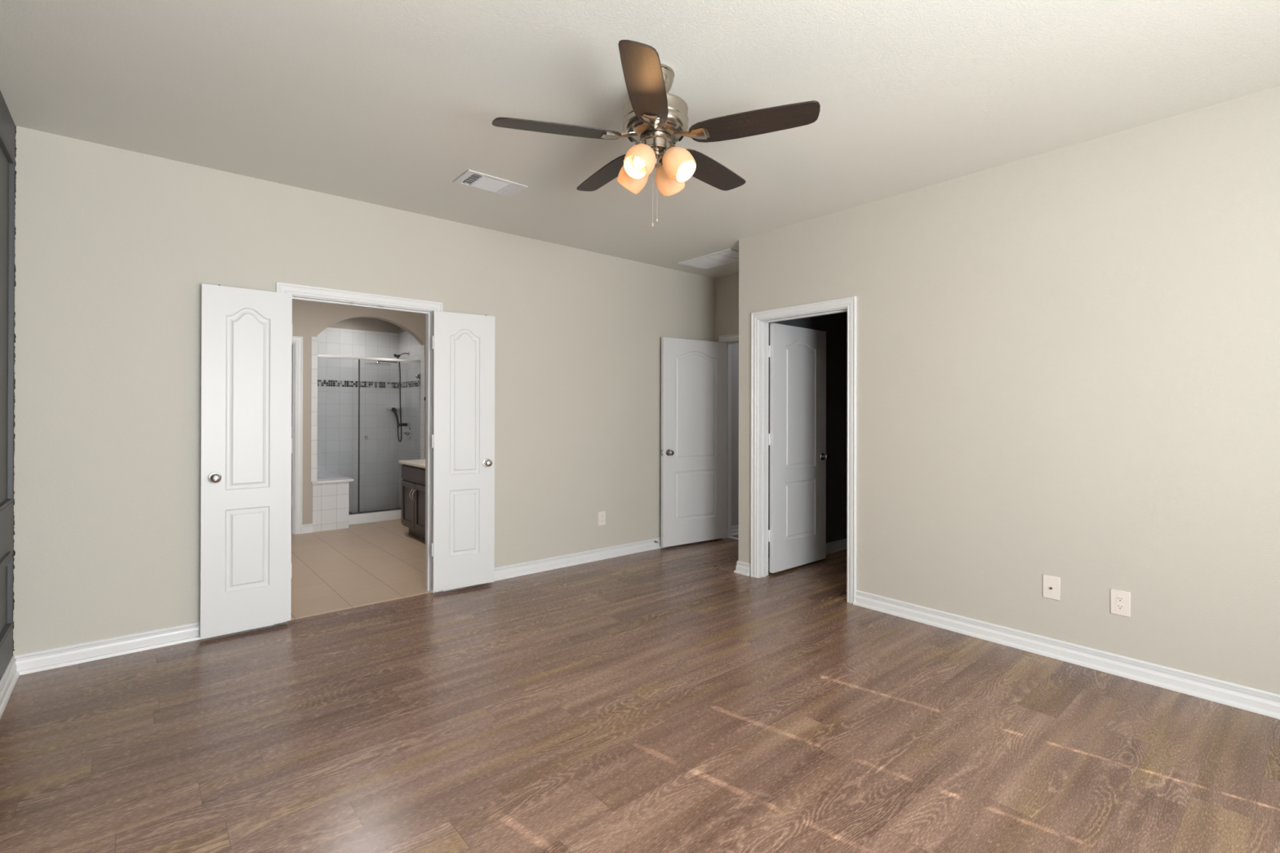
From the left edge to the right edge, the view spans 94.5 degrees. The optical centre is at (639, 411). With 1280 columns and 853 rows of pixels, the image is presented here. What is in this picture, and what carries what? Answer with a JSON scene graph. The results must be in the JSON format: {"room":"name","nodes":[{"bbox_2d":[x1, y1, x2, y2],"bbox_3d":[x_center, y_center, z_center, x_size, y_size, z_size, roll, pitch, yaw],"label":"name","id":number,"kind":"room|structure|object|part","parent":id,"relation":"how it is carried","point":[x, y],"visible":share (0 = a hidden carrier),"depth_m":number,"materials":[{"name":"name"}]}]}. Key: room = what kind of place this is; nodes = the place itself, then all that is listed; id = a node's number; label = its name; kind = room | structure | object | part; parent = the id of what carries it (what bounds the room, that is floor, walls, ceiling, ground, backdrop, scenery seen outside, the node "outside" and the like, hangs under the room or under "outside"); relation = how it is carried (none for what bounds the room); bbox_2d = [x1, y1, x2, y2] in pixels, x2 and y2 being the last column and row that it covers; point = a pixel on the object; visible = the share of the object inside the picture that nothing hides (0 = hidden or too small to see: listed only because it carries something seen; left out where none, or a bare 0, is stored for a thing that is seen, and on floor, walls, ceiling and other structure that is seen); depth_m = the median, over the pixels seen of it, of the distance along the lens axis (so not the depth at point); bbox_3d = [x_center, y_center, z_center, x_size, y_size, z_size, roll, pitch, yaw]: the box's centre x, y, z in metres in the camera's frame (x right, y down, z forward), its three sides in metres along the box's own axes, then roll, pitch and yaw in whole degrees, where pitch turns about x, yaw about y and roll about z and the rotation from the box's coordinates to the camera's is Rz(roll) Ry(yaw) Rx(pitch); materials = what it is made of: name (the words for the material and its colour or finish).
{"room":"empty bedroom","nodes":[
{"label":"empty bedroom","id":0,"kind":"room"},
{"bbox_2d":[0,90,15,679],"bbox_3d":[-1.221,-0.027,0.625,0.120,2.791,5.975,0,0,-40],"label":"wall","id":1,"kind":"structure","parent":0,"point":[7,126],"depth_m":2.73,"materials":[{"name":"grey paint"}]},
{"bbox_2d":[0,551,13,648],"bbox_3d":[-2.569,0.853,2.314,0.019,0.368,1.355,0,0,-40],"label":"trim","id":2,"kind":"structure","parent":1,"relation":"attached to","point":[7,560],"depth_m":2.80,"materials":[{"name":"grey paint"}]},
{"bbox_2d":[0,129,15,513],"bbox_3d":[-2.567,-0.382,2.317,0.019,1.658,1.355,0,0,-40],"label":"trim","id":3,"kind":"structure","parent":1,"relation":"attached to","point":[7,503],"depth_m":2.81,"materials":[{"name":"grey paint"}]},
{"bbox_2d":[0,655,19,718],"bbox_3d":[-1.207,1.260,0.716,0.026,0.097,5.855,0,0,-40],"label":"baseboard","id":4,"kind":"structure","parent":1,"relation":"attached to","point":[10,677],"depth_m":2.74,"materials":[{"name":"white paint"}]},
{"bbox_2d":[291,371,292,468],"bbox_3d":[-3.982,-0.050,6.843,0.120,2.731,0.935,0,0,-40],"label":"wall","id":5,"kind":"structure","parent":0,"point":[291,371],"depth_m":6.72,"materials":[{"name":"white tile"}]},
{"bbox_2d":[317,327,398,512],"bbox_3d":[-3.807,0.128,7.671,1.540,2.380,0.100,0,0,-40],"label":"wall","id":6,"kind":"structure","parent":0,"point":[337,378],"depth_m":7.73,"materials":[{"name":"white tile"}]},
{"bbox_2d":[386,407,402,409],"bbox_3d":[-3.296,-0.039,7.931,0.162,0.027,0.163,0,0,-40],"label":"corner shelf","id":7,"kind":"object","parent":6,"relation":"attached to","point":[387,408],"visible":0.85,"depth_m":7.90,"materials":[{"name":"white"}]},
{"bbox_2d":[292,299,426,524],"bbox_3d":[-3.510,-0.050,6.551,2.540,2.731,0.120,0,0,-40],"label":"wall","id":8,"kind":"structure","parent":0,"point":[309,318],"depth_m":6.42,"materials":[{"name":"beige paint"}]},
{"bbox_2d":[291,336,302,533],"bbox_3d":[-3.990,0.256,6.131,0.846,2.116,0.139,0,0,-40],"label":"door frame","id":9,"kind":"structure","parent":8,"relation":"attached to","point":[297,341],"depth_m":6.33,"materials":[{"name":"white paint"}]},
{"bbox_2d":[302,523,312,533],"bbox_3d":[-3.591,1.267,6.387,0.101,0.097,0.026,0,0,-40],"label":"baseboard","id":10,"kind":"structure","parent":8,"relation":"attached to","point":[306,528],"depth_m":6.38,"materials":[{"name":"white paint"}]},
{"bbox_2d":[311,336,424,481],"bbox_3d":[-3.137,0.193,6.862,1.232,2.009,0.131,0,0,-40],"label":"trim","id":11,"kind":"structure","parent":8,"relation":"attached to","point":[313,340],"depth_m":6.44,"materials":[{"name":"white tile"}]},
{"bbox_2d":[13,125,715,655],"bbox_3d":[-1.199,-0.018,4.645,5.362,2.791,0.120,0,0,-40],"label":"wall","id":12,"kind":"structure","parent":0,"point":[115,248],"depth_m":3.39,"materials":[{"name":"beige paint"}]},
{"bbox_2d":[14,621,275,675],"bbox_3d":[-2.680,1.262,3.289,1.115,0.097,0.026,0,0,-40],"label":"baseboard","id":13,"kind":"structure","parent":12,"relation":"attached to","point":[66,655],"depth_m":3.15,"materials":[{"name":"white paint"}]},
{"bbox_2d":[200,283,292,638],"bbox_3d":[-2.327,0.276,3.518,0.460,2.021,0.165,0,0,-40],"label":"door","id":14,"kind":"structure","parent":12,"relation":"in","point":[246,334],"depth_m":3.50,"materials":[{"name":"white paint"}]},
{"bbox_3d":[-2.421,0.381,3.373,0.066,0.066,0.065,0,0,-40],"label":"knob","id":15,"kind":"part","parent":14,"relation":"part of","materials":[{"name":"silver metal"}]},
{"bbox_2d":[275,281,442,624],"bbox_3d":[-1.892,0.258,4.043,1.052,2.113,0.139,0,0,-40],"label":"door frame","id":16,"kind":"structure","parent":12,"relation":"attached to","point":[300,292],"depth_m":4.29,"materials":[{"name":"white paint"}]},
{"bbox_2d":[431,311,494,591],"bbox_3d":[-1.303,0.280,4.372,0.458,2.021,0.165,0,0,-33],"label":"door","id":17,"kind":"structure","parent":12,"relation":"in","point":[463,344],"depth_m":4.36,"materials":[{"name":"white paint"}]},
{"bbox_3d":[-1.136,0.386,4.421,0.066,0.066,0.065,0,0,-33],"label":"knob","id":18,"kind":"part","parent":17,"relation":"part of","materials":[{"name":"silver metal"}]},
{"bbox_2d":[441,537,665,591],"bbox_3d":[-0.327,1.272,5.290,2.949,0.097,0.026,0,0,-40],"label":"baseboard","id":19,"kind":"structure","parent":12,"relation":"attached to","point":[512,571],"depth_m":5.07,"materials":[{"name":"white paint"}]},
{"bbox_2d":[598,511,605,525],"bbox_3d":[-0.341,0.956,5.290,0.079,0.123,0.008,0,0,-40],"label":"wall outlet","id":20,"kind":"object","parent":12,"relation":"attached to","point":[602,515],"visible":1,"depth_m":5.29,"materials":[{"name":"beige plastic"}]},
{"bbox_2d":[660,337,726,547],"bbox_3d":[0.549,0.296,5.902,0.832,2.012,0.165,0,0,-34],"label":"door","id":21,"kind":"structure","parent":12,"relation":"in","point":[693,452],"depth_m":5.86,"materials":[{"name":"white paint"}]},
{"bbox_3d":[0.293,0.396,5.665,0.066,0.066,0.065,0,0,-34],"label":"knob","id":22,"kind":"part","parent":21,"relation":"part of","materials":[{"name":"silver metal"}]},
{"bbox_2d":[328,317,406,333],"bbox_3d":[-3.514,-1.238,7.333,1.540,0.351,1.075,0,0,-40],"label":"ceiling","id":23,"kind":"structure","parent":0,"point":[370,324],"depth_m":7.80,"materials":[{"name":"beige paint"}]},
{"bbox_2d":[398,331,421,507],"bbox_3d":[-2.935,0.130,7.734,0.130,2.380,0.935,0,0,-40],"label":"wall","id":24,"kind":"structure","parent":0,"point":[408,449],"depth_m":7.75,"materials":[{"name":"white tile"}]},
{"bbox_2d":[364,351,409,442],"bbox_3d":[-3.264,-0.191,7.590,0.329,1.184,0.553,0,0,30],"label":"shower","id":25,"kind":"object","parent":24,"relation":"attached to","point":[393,410],"visible":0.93,"depth_m":7.67,"materials":[{"name":"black metal"}]},
{"bbox_3d":[-3.320,-0.620,7.495,0.330,0.052,0.330,0,0,-40],"label":"rain plate","id":26,"kind":"part","parent":25,"relation":"part of","materials":[{"name":"silver metal"}]},
{"bbox_2d":[401,427,411,439],"bbox_3d":[-3.042,0.289,7.705,0.070,0.152,0.162,0,0,-40],"label":"shower valve","id":27,"kind":"object","parent":24,"relation":"attached to","point":[408,433],"visible":1,"depth_m":7.69,"materials":[{"name":"silver metal"}]},
{"bbox_2d":[0,519,1279,852],"bbox_3d":[-0.066,1.347,4.328,6.685,0.064,10.120,0,0,-40],"label":"floor","id":28,"kind":"structure","parent":0,"point":[671,699],"depth_m":2.42,"materials":[{"name":"brown wood"}]},
{"bbox_2d":[311,471,353,532],"bbox_3d":[-3.740,1.038,6.952,0.420,0.549,1.076,0,0,-40],"label":"shower bench","id":29,"kind":"object","parent":28,"relation":"on","point":[331,494],"visible":0.76,"depth_m":6.55,"materials":[{"name":"white tile"}]},
{"bbox_3d":[-3.720,0.776,6.969,0.370,0.026,1.076,0,0,-40],"label":"seat","id":30,"kind":"part","parent":29,"relation":"part of","materials":[{"name":"white"}]},
{"bbox_2d":[348,509,400,524],"bbox_3d":[-3.094,1.257,7.129,0.885,0.114,0.130,0,0,-40],"label":"shower curb","id":31,"kind":"object","parent":28,"relation":"on","point":[375,517],"visible":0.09,"depth_m":7.00,"materials":[{"name":"white"}]},
{"bbox_2d":[317,354,420,514],"bbox_3d":[-3.214,0.277,6.995,1.246,1.843,0.070,0,0,-40],"label":"screen","id":32,"kind":"object","parent":31,"relation":"on","point":[418,376],"visible":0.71,"depth_m":6.94,"materials":[{"name":"silver metal"}]},
{"bbox_3d":[-3.504,0.284,6.774,0.516,1.795,0.006,0,0,-40],"label":"fixed panel","id":33,"kind":"part","parent":32,"relation":"part of","materials":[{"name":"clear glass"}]},
{"bbox_3d":[-3.300,0.293,6.944,0.014,1.810,0.025,0,0,-40],"label":"post","id":34,"kind":"part","parent":32,"relation":"part of","materials":[{"name":"grey metal"}]},
{"bbox_3d":[-3.221,-0.627,7.008,1.246,0.034,0.041,0,0,-40],"label":"header rail","id":35,"kind":"part","parent":32,"relation":"part of","materials":[{"name":"silver metal"}]},
{"bbox_3d":[-3.021,0.286,7.175,0.705,1.785,0.006,0,0,-40],"label":"door panel","id":36,"kind":"part","parent":32,"relation":"part of","materials":[{"name":"clear glass"}]},
{"bbox_2d":[400,464,425,541],"bbox_3d":[-1.856,0.935,5.904,0.611,0.757,1.500,0,0,-40],"label":"vanity cabinet","id":37,"kind":"object","parent":28,"relation":"on","point":[413,482],"visible":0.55,"depth_m":6.01,"materials":[{"name":"brown wood"}]},
{"bbox_3d":[-2.407,0.961,6.150,0.019,0.460,0.386,0,0,-40],"label":"cabinet door","id":38,"kind":"part","parent":37,"relation":"part of","materials":[{"name":"brown wood"}]},
{"bbox_2d":[398,458,425,468],"bbox_3d":[-1.851,0.502,5.915,0.590,0.107,1.550,0,0,-40],"label":"countertop","id":39,"kind":"structure","parent":37,"relation":"on","point":[416,463],"depth_m":6.08,"materials":[{"name":"beige stone"}]},
{"bbox_3d":[-2.279,0.644,5.999,0.018,0.137,0.783,0,0,-40],"label":"drawer","id":40,"kind":"part","parent":37,"relation":"part of","materials":[{"name":"brown wood"}]},
{"bbox_3d":[-2.150,0.961,5.848,0.019,0.460,0.385,0,0,-40],"label":"cabinet door","id":41,"kind":"part","parent":37,"relation":"part of","materials":[{"name":"brown wood"}]},
{"bbox_2d":[0,0,1279,278],"bbox_3d":[1.244,-1.462,2.801,6.685,0.100,6.095,0,0,-40],"label":"ceiling","id":42,"kind":"structure","parent":0,"point":[385,103],"depth_m":2.55,"materials":[{"name":"paint"}]},
{"bbox_2d":[452,169,528,197],"bbox_3d":[-0.930,-1.411,3.676,0.393,0.008,0.240,0,0,-40],"label":"ceiling vent","id":43,"kind":"object","parent":42,"relation":"in","point":[470,178],"visible":1,"depth_m":3.66,"materials":[{"name":"white metal"}]},
{"bbox_2d":[492,40,820,226],"bbox_3d":[0.073,-1.088,2.517,1.259,0.654,1.262,0,0,-40],"label":"ceiling fan","id":44,"kind":"object","parent":42,"relation":"hanging from","point":[655,119],"visible":1,"depth_m":2.37,"materials":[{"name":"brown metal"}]},
{"bbox_3d":[-0.329,-1.135,2.377,0.515,0.007,0.144,0,11,-14],"label":"blade","id":45,"kind":"part","parent":44,"relation":"part of","materials":[{"name":"brown wood"}]},
{"bbox_3d":[-0.154,-1.134,2.822,0.144,0.006,0.515,-13,7,-32],"label":"blade","id":46,"kind":"part","parent":44,"relation":"part of","materials":[{"name":"brown wood"}]},
{"bbox_3d":[-0.073,-1.138,2.444,0.170,0.038,0.071,0,0,-14],"label":"blade arm","id":47,"kind":"part","parent":44,"relation":"part of","materials":[{"name":"silver metal"}]},
{"bbox_3d":[-0.029,-1.008,2.544,0.124,0.143,0.141,0,0,-40],"label":"lamp shade","id":48,"kind":"part","parent":44,"relation":"part of","materials":[{"name":"glass"}]},
{"bbox_3d":[0.005,-1.016,2.389,0.065,0.067,0.053,0,0,-40],"label":"light bulb","id":49,"kind":"part","parent":44,"relation":"part of","materials":[{"name":"beige glass"}]},
{"bbox_3d":[0.000,-1.009,2.385,0.141,0.143,0.124,0,0,-40],"label":"lamp shade","id":50,"kind":"part","parent":44,"relation":"part of","materials":[{"name":"glass"}]},
{"bbox_3d":[0.021,-1.135,2.074,0.144,0.006,0.515,11,1,6],"label":"blade","id":51,"kind":"part","parent":44,"relation":"part of","materials":[{"name":"brown wood"}]},
{"bbox_3d":[0.049,-1.138,2.337,0.071,0.038,0.170,0,0,6],"label":"blade arm","id":52,"kind":"part","parent":44,"relation":"part of","materials":[{"name":"silver metal"}]},
{"bbox_3d":[0.053,-0.921,2.438,0.007,0.323,0.007,0,0,-40],"label":"pull chain","id":53,"kind":"part","parent":44,"relation":"part of","materials":[{"name":"beige"}]},
{"bbox_3d":[0.113,-1.059,2.447,0.049,0.057,0.073,0,0,-40],"label":"lamp arm","id":54,"kind":"part","parent":44,"relation":"part of","materials":[{"name":"silver metal"}]},
{"bbox_3d":[0.130,-1.008,2.573,0.141,0.143,0.124,0,0,-40],"label":"lamp shade","id":55,"kind":"part","parent":44,"relation":"part of","materials":[{"name":"glass"}]},
{"bbox_3d":[0.159,-1.008,2.413,0.124,0.143,0.141,0,0,-40],"label":"lamp shade","id":56,"kind":"part","parent":44,"relation":"part of","materials":[{"name":"glass"}]},
{"bbox_3d":[0.154,-1.016,2.419,0.053,0.067,0.065,0,0,-40],"label":"light bulb","id":57,"kind":"part","parent":44,"relation":"part of","materials":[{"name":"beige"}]},
{"bbox_3d":[0.198,-1.138,2.426,0.170,0.038,0.071,0,0,22],"label":"blade arm","id":58,"kind":"part","parent":44,"relation":"part of","materials":[{"name":"silver metal"}]},
{"bbox_3d":[0.324,-1.133,2.793,0.144,0.006,0.515,-14,-9,39],"label":"blade","id":59,"kind":"part","parent":44,"relation":"part of","materials":[{"name":"brown wood"}]},
{"bbox_3d":[0.444,-1.134,2.330,0.515,0.006,0.144,0,-11,22],"label":"blade","id":60,"kind":"part","parent":44,"relation":"part of","materials":[{"name":"brown wood"}]},
{"bbox_2d":[678,248,738,270],"bbox_3d":[0.711,-1.403,5.477,0.373,0.010,0.644,0,0,-40],"label":"ceiling vent","id":61,"kind":"object","parent":42,"relation":"in","point":[727,256],"visible":0.89,"depth_m":5.49,"materials":[{"name":"white metal"}]},
{"bbox_3d":[0.569,-1.403,5.649,0.330,0.007,0.141,0,0,-40],"label":"louvre panel","id":62,"kind":"part","parent":61,"relation":"part of","materials":[{"name":"white metal"}]},
{"bbox_3d":[0.667,-1.403,5.534,0.330,0.007,0.141,0,0,-40],"label":"louvre panel","id":63,"kind":"part","parent":61,"relation":"part of","materials":[{"name":"white metal"}]},
{"bbox_3d":[0.764,-1.403,5.420,0.330,0.007,0.141,0,0,-40],"label":"louvre panel","id":64,"kind":"part","parent":61,"relation":"part of","materials":[{"name":"white metal"}]},
{"bbox_3d":[0.862,-1.403,5.305,0.330,0.007,0.141,0,0,-40],"label":"louvre panel","id":65,"kind":"part","parent":61,"relation":"part of","materials":[{"name":"white metal"}]},
{"bbox_2d":[715,273,738,342],"bbox_3d":[1.186,-0.010,5.886,0.120,2.791,1.079,0,0,-40],"label":"wall","id":66,"kind":"structure","parent":0,"point":[726,287],"depth_m":6.13,"materials":[{"name":"beige paint"}]},
{"bbox_2d":[718,333,738,538],"bbox_3d":[1.176,0.269,5.883,0.139,2.113,0.935,0,0,-40],"label":"door frame","id":67,"kind":"structure","parent":66,"relation":"attached to","point":[729,340],"depth_m":6.19,"materials":[{"name":"white paint"}]},
{"bbox_2d":[731,343,738,526],"bbox_3d":[2.304,-0.011,6.612,2.523,2.781,1.490,0,0,-40],"label":"wall","id":68,"kind":"structure","parent":0,"point":[735,347],"depth_m":6.37,"materials":[{"name":"grey paint"}]},
{"bbox_2d":[731,524,738,536],"bbox_3d":[1.853,1.280,7.059,2.423,0.097,0.026,0,0,-40],"label":"baseboard","id":69,"kind":"structure","parent":68,"relation":"attached to","point":[735,529],"depth_m":6.35,"materials":[{"name":"white paint"}]},
{"bbox_2d":[768,311,847,557],"bbox_3d":[1.794,-0.010,5.597,2.215,2.791,0.050,0,0,-40],"label":"wall","id":70,"kind":"structure","parent":0,"point":[835,325],"depth_m":5.62,"materials":[{"name":"black paint"}]},
{"bbox_2d":[768,537,847,570],"bbox_3d":[1.778,1.277,5.533,2.115,0.097,0.026,0,0,-40],"label":"baseboard","id":71,"kind":"structure","parent":70,"relation":"attached to","point":[841,544],"depth_m":5.59,"materials":[{"name":"white paint"}]},
{"bbox_2d":[738,85,1279,694],"bbox_3d":[2.419,-0.014,3.013,0.060,2.791,4.896,0,0,-40],"label":"wall","id":72,"kind":"structure","parent":0,"point":[1068,358],"depth_m":3.10,"materials":[{"name":"beige paint"}]},
{"bbox_2d":[733,560,750,576],"bbox_3d":[0.829,1.274,4.811,0.026,0.097,0.149,0,0,-40],"label":"baseboard","id":73,"kind":"structure","parent":72,"relation":"attached to","point":[743,568],"depth_m":4.80,"materials":[{"name":"white paint"}]},
{"bbox_2d":[768,323,829,573],"bbox_3d":[1.345,0.296,5.013,0.772,2.012,0.165,0,0,-40],"label":"door","id":74,"kind":"structure","parent":72,"relation":"in","point":[797,437],"depth_m":4.98,"materials":[{"name":"white paint"}]},
{"bbox_3d":[1.627,0.398,5.187,0.066,0.066,0.065,0,0,-40],"label":"knob","id":75,"kind":"part","parent":74,"relation":"part of","materials":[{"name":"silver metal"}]},
{"bbox_2d":[750,296,857,604],"bbox_3d":[1.232,0.266,4.440,0.139,2.113,0.906,0,0,-40],"label":"door frame","id":76,"kind":"structure","parent":72,"relation":"attached to","point":[760,321],"depth_m":4.70,"materials":[{"name":"white paint"}]},
{"bbox_2d":[1042,574,1060,600],"bbox_3d":[2.216,0.950,3.189,0.016,0.123,0.079,0,0,-40],"label":"cable plate","id":77,"kind":"object","parent":72,"relation":"attached to","point":[1051,584],"visible":1,"depth_m":3.19,"materials":[{"name":"beige plastic"}]},
{"bbox_2d":[853,590,1279,719],"bbox_3d":[2.680,1.273,2.635,0.026,0.097,3.742,0,0,-40],"label":"baseboard","id":78,"kind":"structure","parent":72,"relation":"attached to","point":[1248,699],"depth_m":3.05,"materials":[{"name":"white paint"}]},
{"bbox_2d":[1110,589,1130,617],"bbox_3d":[2.409,0.961,2.967,0.008,0.123,0.079,0,0,-40],"label":"wall outlet","id":79,"kind":"object","parent":72,"relation":"attached to","point":[1120,601],"visible":1,"depth_m":2.96,"materials":[{"name":"beige plastic"}]},
{"bbox_2d":[1115,604,1124,609],"bbox_3d":[2.407,0.980,2.966,0.003,0.026,0.034,0,0,-40],"label":"socket","id":80,"kind":"object","parent":79,"relation":"attached to","point":[1118,606],"depth_m":2.96,"materials":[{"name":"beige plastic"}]},
{"bbox_2d":[1115,595,1124,602],"bbox_3d":[2.408,0.941,2.966,0.003,0.026,0.034,0,0,-40],"label":"socket","id":81,"kind":"object","parent":79,"relation":"attached to","point":[1118,598],"depth_m":2.96,"materials":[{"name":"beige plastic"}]}
]}

